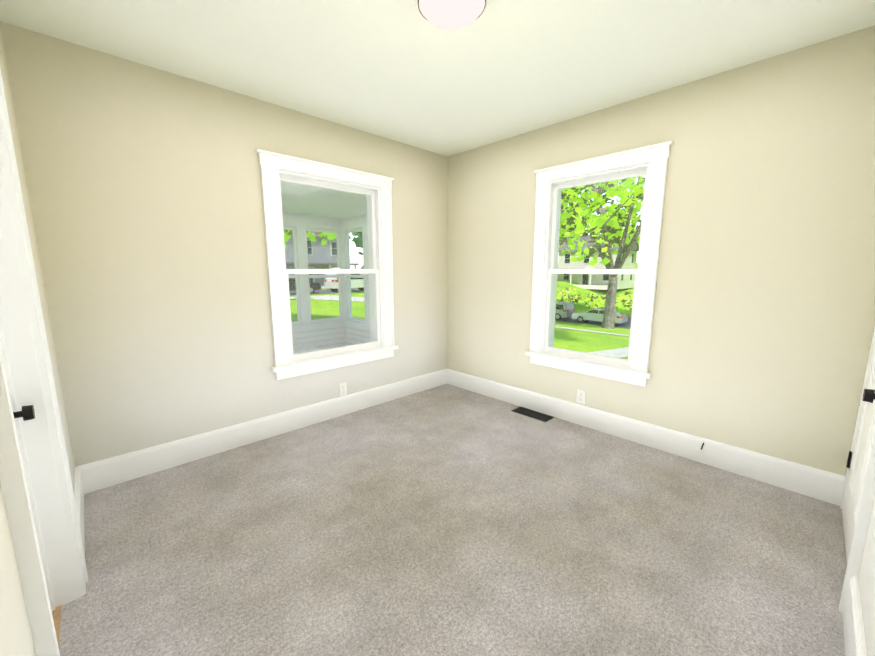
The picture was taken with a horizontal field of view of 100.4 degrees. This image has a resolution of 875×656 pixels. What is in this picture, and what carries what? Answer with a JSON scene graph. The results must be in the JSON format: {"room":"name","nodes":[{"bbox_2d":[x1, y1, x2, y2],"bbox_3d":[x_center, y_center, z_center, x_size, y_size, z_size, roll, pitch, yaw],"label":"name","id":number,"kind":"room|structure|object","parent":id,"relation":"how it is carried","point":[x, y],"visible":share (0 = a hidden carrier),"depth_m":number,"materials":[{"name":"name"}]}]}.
{"room":"empty bedroom","nodes":[
{"label":"empty bedroom","id":0,"kind":"room"},
{"bbox_2d":[0,27,74,655],"bbox_3d":[-1.052,-0.069,0.790,0.120,2.550,3.047,-9,13,-43],"label":"wall","id":1,"kind":"structure","parent":0,"point":[16,638],"depth_m":0.69,"materials":[{"name":"beige paint"}]},
{"bbox_2d":[0,69,87,655],"bbox_3d":[-1.165,0.065,0.958,0.158,2.138,1.032,-9,13,-43],"label":"door frame","id":2,"kind":"structure","parent":1,"relation":"attached to","point":[37,490],"depth_m":1.26,"materials":[{"name":"white wood"}]},
{"bbox_2d":[13,405,34,420],"bbox_3d":[-1.188,0.115,0.949,0.093,2.017,0.794,-9,13,-43],"label":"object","id":3,"kind":"structure","parent":2,"relation":"attached to","point":[26,413],"depth_m":1.23,"materials":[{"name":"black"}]},
{"bbox_2d":[74,465,89,555],"bbox_3d":[-1.754,0.926,1.787,0.017,0.170,0.790,-9,13,-43],"label":"baseboard","id":4,"kind":"structure","parent":1,"relation":"attached to","point":[80,471],"depth_m":1.91,"materials":[{"name":"white"}]},
{"bbox_2d":[0,21,447,466],"bbox_3d":[-1.021,-0.431,3.047,3.339,2.550,0.200,-9,13,-43],"label":"wall","id":5,"kind":"structure","parent":0,"point":[144,190],"depth_m":2.28,"materials":[{"name":"beige paint"}]},
{"bbox_2d":[84,369,445,491],"bbox_3d":[-0.982,0.712,3.117,3.000,0.170,0.017,-9,13,-43],"label":"baseboard","id":6,"kind":"structure","parent":5,"relation":"attached to","point":[104,473],"depth_m":2.66,"materials":[{"name":"white wood"}]},
{"bbox_2d":[256,149,397,379],"bbox_3d":[-0.905,-0.492,3.136,1.186,1.662,0.282,-9,13,-43],"label":"window","id":7,"kind":"structure","parent":5,"relation":"in","point":[277,168],"depth_m":3.01,"materials":[{"name":"white wood"}]},
{"bbox_2d":[339,382,346,395],"bbox_3d":[-0.837,0.544,3.236,0.072,0.116,0.010,-9,13,-43],"label":"electrical outlet","id":8,"kind":"object","parent":5,"relation":"attached to","point":[342,389],"visible":1,"depth_m":3.23,"materials":[{"name":"white plastic"}]},
{"bbox_2d":[0,0,874,156],"bbox_3d":[0.079,-1.480,1.725,3.339,0.060,3.367,-9,13,-43],"label":"ceiling","id":9,"kind":"structure","parent":0,"point":[405,72],"depth_m":1.94,"materials":[{"name":"paint"}]},
{"bbox_2d":[418,0,485,29],"bbox_3d":[0.060,-1.345,1.513,0.284,0.140,0.284,-9,13,-43],"label":"lamp","id":10,"kind":"object","parent":9,"relation":"attached to","point":[451,14],"visible":1,"depth_m":1.49,"materials":[{"name":"white glass"}]},
{"bbox_2d":[59,384,846,655],"bbox_3d":[0.077,0.998,2.030,3.069,0.050,3.097,-9,13,-43],"label":"floor","id":11,"kind":"structure","parent":0,"point":[446,520],"depth_m":1.69,"materials":[{"name":"carpet"}]},
{"bbox_2d":[511,406,553,421],"bbox_3d":[0.852,0.769,3.274,0.151,0.009,0.350,-9,13,-43],"label":"air vent register","id":12,"kind":"object","parent":11,"relation":"on","point":[533,414],"visible":1,"depth_m":3.25,"materials":[{"name":"black metal"}]},
{"bbox_2d":[447,25,874,475],"bbox_3d":[1.277,-0.412,2.928,0.200,2.550,3.167,-9,13,-43],"label":"wall","id":13,"kind":"structure","parent":0,"point":[763,324],"depth_m":2.23,"materials":[{"name":"beige paint"}]},
{"bbox_2d":[576,389,585,404],"bbox_3d":[1.189,0.570,3.025,0.010,0.116,0.072,-9,13,-43],"label":"electrical outlet","id":14,"kind":"object","parent":13,"relation":"attached to","point":[581,395],"visible":1,"depth_m":3.02,"materials":[{"name":"white plastic"}]},
{"bbox_2d":[525,141,672,386],"bbox_3d":[1.252,-0.459,2.930,0.282,1.662,1.021,-9,13,-43],"label":"window","id":15,"kind":"structure","parent":13,"relation":"in","point":[650,163],"depth_m":2.81,"materials":[{"name":"white wood"}]},
{"bbox_2d":[446,369,844,505],"bbox_3d":[1.157,0.719,3.077,0.017,0.170,3.047,-9,13,-43],"label":"baseboard","id":16,"kind":"structure","parent":13,"relation":"attached to","point":[823,485],"depth_m":2.54,"materials":[{"name":"white wood"}]},
{"bbox_2d":[840,325,874,655],"bbox_3d":[1.134,-0.055,0.701,3.139,2.550,0.120,-9,13,-43],"label":"wall","id":17,"kind":"structure","parent":0,"point":[866,577],"depth_m":1.19,"materials":[{"name":"beige paint"}]},
{"bbox_2d":[843,575,866,655],"bbox_3d":[0.790,1.109,0.648,2.075,0.170,0.017,-9,13,-43],"label":"baseboard","id":18,"kind":"structure","parent":17,"relation":"attached to","point":[854,635],"depth_m":1.22,"materials":[{"name":"white"}]},
{"bbox_2d":[839,328,874,612],"bbox_3d":[1.899,-0.019,1.481,0.952,2.138,0.158,-9,13,-43],"label":"door frame","id":19,"kind":"structure","parent":17,"relation":"attached to","point":[861,524],"depth_m":1.32,"materials":[{"name":"white wood"}]},
{"bbox_2d":[842,337,874,563],"bbox_3d":[1.905,0.017,1.560,0.815,2.017,0.093,-9,13,-43],"label":"door","id":20,"kind":"structure","parent":17,"relation":"in","point":[857,460],"depth_m":1.74,"materials":[{"name":"white wood"}]},
{"label":"outside","id":21,"kind":"structure","parent":0,"visible":0},
{"bbox_2d":[289,288,361,294],"bbox_3d":[-24.681,-0.610,21.207,74.000,1.501,7.000,-9,13,-43],"label":"street","id":22,"kind":"structure","parent":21,"point":[322,291],"depth_m":33.66,"materials":[{"name":"grey asphalt"}]},
{"bbox_2d":[289,278,320,293],"bbox_3d":[-12.149,-3.491,29.900,4.610,1.415,1.850,-9,13,-43],"label":"car","id":23,"kind":"object","parent":22,"relation":"on","point":[317,287],"depth_m":30.19,"materials":[{"name":"grey paint"}]},
{"bbox_2d":[324,274,363,290],"bbox_3d":[-7.904,-4.299,33.921,4.710,1.734,1.900,-9,13,-43],"label":"car","id":24,"kind":"object","parent":22,"relation":"on","point":[353,283],"depth_m":32.89,"materials":[{"name":"white paint"}]},
{"bbox_2d":[290,263,637,358],"bbox_3d":[0.921,-6.174,48.866,150.000,6.954,150.000,-9,13,-43],"label":"lawn","id":25,"kind":"structure","parent":21,"point":[579,341],"depth_m":24.76,"materials":[{"name":"green plant"}]},
{"bbox_2d":[283,229,335,249],"bbox_3d":[-6.354,-4.043,13.707,5.903,8.407,5.714,-9,13,-43],"label":"tree","id":26,"kind":"object","parent":25,"relation":"on","point":[311,236],"depth_m":13.64,"materials":[{"name":"green plant"}]},
{"bbox_2d":[285,231,358,287],"bbox_3d":[-16.593,-9.292,42.679,10.900,9.800,10.650,-9,13,-43],"label":"house","id":27,"kind":"structure","parent":25,"relation":"on","point":[325,264],"depth_m":41.34,"materials":[{"name":"grey"}]},
{"bbox_2d":[290,295,363,301],"bbox_3d":[-23.506,0.579,13.748,65.200,1.495,1.300,-9,13,-43],"label":"sidewalk","id":28,"kind":"structure","parent":25,"relation":"on","point":[329,297],"depth_m":28.39,"materials":[{"name":"concrete"}]},
{"bbox_2d":[351,232,362,254],"bbox_3d":[-7.477,-12.273,47.735,10.880,15.078,10.341,-9,13,-43],"label":"tree","id":29,"kind":"object","parent":25,"relation":"on","point":[360,242],"depth_m":48.26,"materials":[{"name":"green plant"}]},
{"bbox_2d":[557,287,580,303],"bbox_3d":[17.908,-4.324,49.599,3.308,2.528,3.177,-9,13,-43],"label":"bush","id":30,"kind":"object","parent":25,"relation":"on","point":[574,298],"depth_m":49.09,"materials":[{"name":"green plant"}]},
{"bbox_2d":[559,182,609,265],"bbox_3d":[3.554,-4.627,15.187,8.166,10.776,6.667,-9,13,-43],"label":"tree","id":31,"kind":"object","parent":25,"relation":"on","point":[577,231],"depth_m":14.13,"materials":[{"name":"green plant"}]},
{"bbox_2d":[555,326,629,336],"bbox_3d":[22.677,1.888,12.024,1.400,0.833,65.600,-9,13,-43],"label":"sidewalk","id":32,"kind":"structure","parent":25,"relation":"on","point":[592,331],"depth_m":24.48,"materials":[{"name":"concrete"}]},
{"bbox_2d":[585,292,605,307],"bbox_3d":[19.987,-3.377,45.446,3.247,2.175,3.027,-9,13,-43],"label":"bush","id":33,"kind":"object","parent":25,"relation":"on","point":[593,296],"depth_m":44.95,"materials":[{"name":"green plant"}]},
{"bbox_2d":[557,234,638,289],"bbox_3d":[26.712,-11.771,61.922,10.650,9.800,10.900,-9,13,-43],"label":"house","id":34,"kind":"structure","parent":25,"relation":"on","point":[623,282],"depth_m":60.17,"materials":[{"name":"white"}]},
{"bbox_2d":[560,176,644,328],"bbox_3d":[13.875,-10.512,28.563,19.157,21.769,20.673,-9,13,-43],"label":"tree","id":35,"kind":"object","parent":25,"relation":"on","point":[611,188],"depth_m":29.30,"materials":[{"name":"green plant"}]},
{"bbox_2d":[587,347,628,357],"bbox_3d":[6.327,0.948,13.132,20.400,2.039,1.100,-9,13,-43],"label":"front walk","id":36,"kind":"structure","parent":25,"relation":"on","point":[625,351],"depth_m":13.24,"materials":[{"name":"concrete"}]},
{"bbox_2d":[615,292,632,309],"bbox_3d":[22.772,-3.212,43.860,3.096,2.328,3.284,-9,13,-43],"label":"bush","id":37,"kind":"object","parent":25,"relation":"on","point":[627,296],"depth_m":43.42,"materials":[{"name":"green plant"}]},
{"bbox_2d":[555,317,630,328],"bbox_3d":[3.080,-4.006,51.324,8.000,1.854,150.000,-9,13,-43],"label":"street","id":38,"kind":"structure","parent":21,"point":[627,325],"depth_m":35.55,"materials":[{"name":"grey asphalt"}]},
{"bbox_2d":[555,301,574,319],"bbox_3d":[11.837,-1.910,38.536,1.900,1.734,4.710,-9,13,-43],"label":"suv","id":39,"kind":"object","parent":38,"relation":"on","point":[566,313],"depth_m":36.77,"materials":[{"name":"grey paint"}]},
{"bbox_2d":[571,308,627,323],"bbox_3d":[15.448,-1.159,34.868,1.850,1.415,4.610,-9,13,-43],"label":"sedan","id":40,"kind":"object","parent":38,"relation":"on","point":[583,316],"depth_m":34.29,"materials":[{"name":"white paint"}]},
{"bbox_3d":[-2.416,0.834,3.780,4.859,0.080,2.490,-9,13,-43],"label":"floor","id":41,"kind":"structure","parent":0,"visible":0},
{"bbox_2d":[282,213,345,353],"bbox_3d":[-3.228,-0.415,4.433,4.859,2.181,0.150,-9,13,-43],"label":"wall","id":42,"kind":"structure","parent":41,"relation":"on","point":[306,329],"depth_m":5.60,"materials":[{"name":"white paint"}]},
{"bbox_2d":[283,226,342,324],"bbox_3d":[-3.077,-0.624,4.568,4.126,1.446,0.040,-9,13,-43],"label":"porch window","id":43,"kind":"structure","parent":42,"relation":"in","point":[295,276],"depth_m":5.66,"materials":[{"name":"white paint"}]},
{"bbox_2d":[280,181,366,218],"bbox_3d":[-2.416,-1.398,3.422,4.859,0.080,2.490,-9,13,-43],"label":"porch ceiling","id":44,"kind":"structure","parent":42,"relation":"on","point":[332,200],"depth_m":4.34,"materials":[{"name":"white paint"}]},
{"bbox_2d":[341,214,370,345],"bbox_3d":[-0.680,-0.534,5.173,0.150,2.181,2.370,-9,13,-43],"label":"wall","id":45,"kind":"structure","parent":41,"relation":"on","point":[356,327],"depth_m":5.68,"materials":[{"name":"white paint"}]},
{"bbox_2d":[345,228,364,322],"bbox_3d":[-0.784,-0.737,5.271,0.040,1.446,1.996,-9,13,-43],"label":"porch window","id":46,"kind":"structure","parent":45,"relation":"in","point":[350,276],"depth_m":5.89,"materials":[{"name":"white paint"}]}
]}

